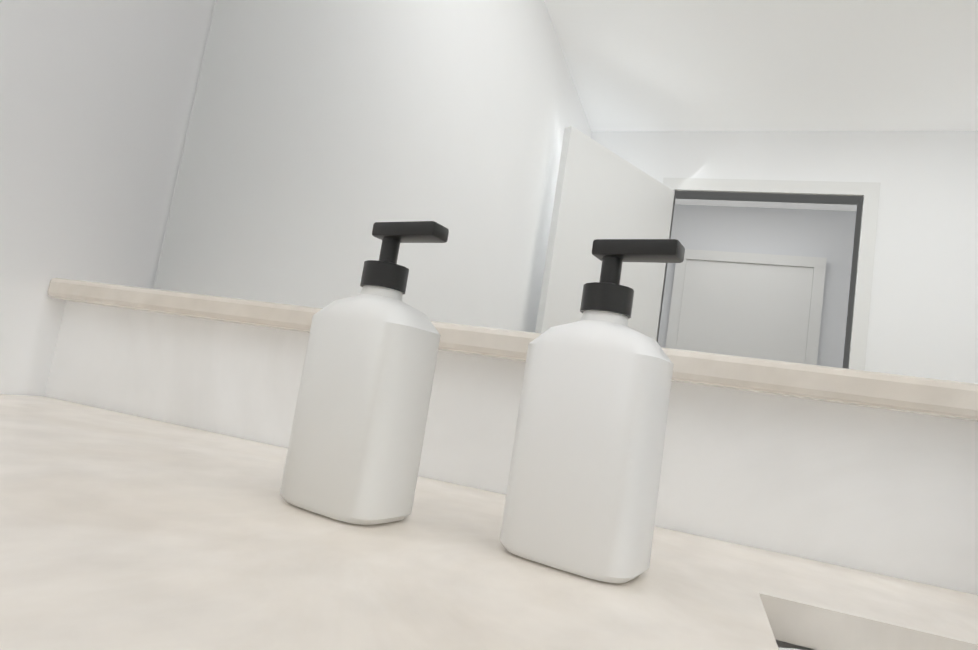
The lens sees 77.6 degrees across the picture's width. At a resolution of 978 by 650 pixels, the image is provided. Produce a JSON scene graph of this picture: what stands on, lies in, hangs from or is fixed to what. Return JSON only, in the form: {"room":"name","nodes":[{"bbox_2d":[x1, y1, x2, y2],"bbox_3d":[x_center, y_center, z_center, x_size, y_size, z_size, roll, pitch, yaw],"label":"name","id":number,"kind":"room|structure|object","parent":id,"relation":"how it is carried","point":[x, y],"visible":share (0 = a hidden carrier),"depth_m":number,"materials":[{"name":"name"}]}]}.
{"room":"bathroom","nodes":[
{"label":"bathroom","id":0,"kind":"room"},
{"bbox_2d":[0,0,214,395],"bbox_3d":[-0.925,-0.514,-0.252,0.150,2.470,3.100,6,-7,20],"label":"wall","id":1,"kind":"structure","parent":0,"point":[96,100],"depth_m":0.76,"materials":[{"name":"white paint"}]},
{"bbox_2d":[153,0,215,288],"bbox_3d":[0.520,-0.651,0.781,2.120,1.540,0.280,6,-7,20],"label":"wall","id":2,"kind":"structure","parent":0,"point":[184,144],"depth_m":0.90,"materials":[{"name":"white paint"}]},
{"bbox_2d":[44,301,977,594],"bbox_3d":[0.725,0.600,0.442,3.000,0.930,0.400,6,-7,20],"label":"backsplash","id":3,"kind":"structure","parent":2,"relation":"attached to","point":[882,491],"depth_m":0.50,"materials":[{"name":"white stone"}]},
{"bbox_2d":[47,278,977,421],"bbox_3d":[0.804,0.114,0.330,2.820,0.025,0.148,6,-7,20],"label":"ledge","id":4,"kind":"object","parent":3,"relation":"on","point":[931,396],"visible":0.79,"depth_m":0.48,"materials":[{"name":"beige stone"}]},
{"bbox_2d":[154,0,977,383],"bbox_3d":[0.534,-0.611,0.614,1.948,1.380,0.010,6,-7,20],"label":"mirror","id":5,"kind":"object","parent":2,"relation":"attached to","point":[798,178],"depth_m":0.68,"materials":[{"name":"silver mirror"}]},
{"bbox_3d":[0.471,0.840,-1.597,3.960,0.060,4.400,6,-7,20],"label":"floor","id":6,"kind":"structure","parent":0,"visible":0},
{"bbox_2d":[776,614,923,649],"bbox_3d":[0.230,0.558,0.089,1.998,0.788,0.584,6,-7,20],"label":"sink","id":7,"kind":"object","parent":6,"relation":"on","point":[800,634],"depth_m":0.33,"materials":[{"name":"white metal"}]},
{"bbox_2d":[0,394,977,649],"bbox_3d":[0.290,0.174,0.133,1.998,0.050,0.582,6,-7,20],"label":"countertop","id":8,"kind":"structure","parent":7,"relation":"on","point":[119,531],"depth_m":0.29,"materials":[{"name":"beige stone"}]},
{"bbox_2d":[280,221,448,524],"bbox_3d":[-0.077,0.025,0.395,0.083,0.186,0.065,6,-7,20],"label":"soap bottle","id":9,"kind":"object","parent":8,"relation":"on","point":[354,451],"visible":1,"depth_m":0.37,"materials":[{"name":"white plastic"}]},
{"bbox_2d":[500,239,684,582],"bbox_3d":[0.061,0.042,0.355,0.083,0.186,0.065,6,-7,20],"label":"soap bottle","id":10,"kind":"object","parent":8,"relation":"on","point":[584,477],"visible":1,"depth_m":0.33,"materials":[{"name":"white plastic"}]}
]}

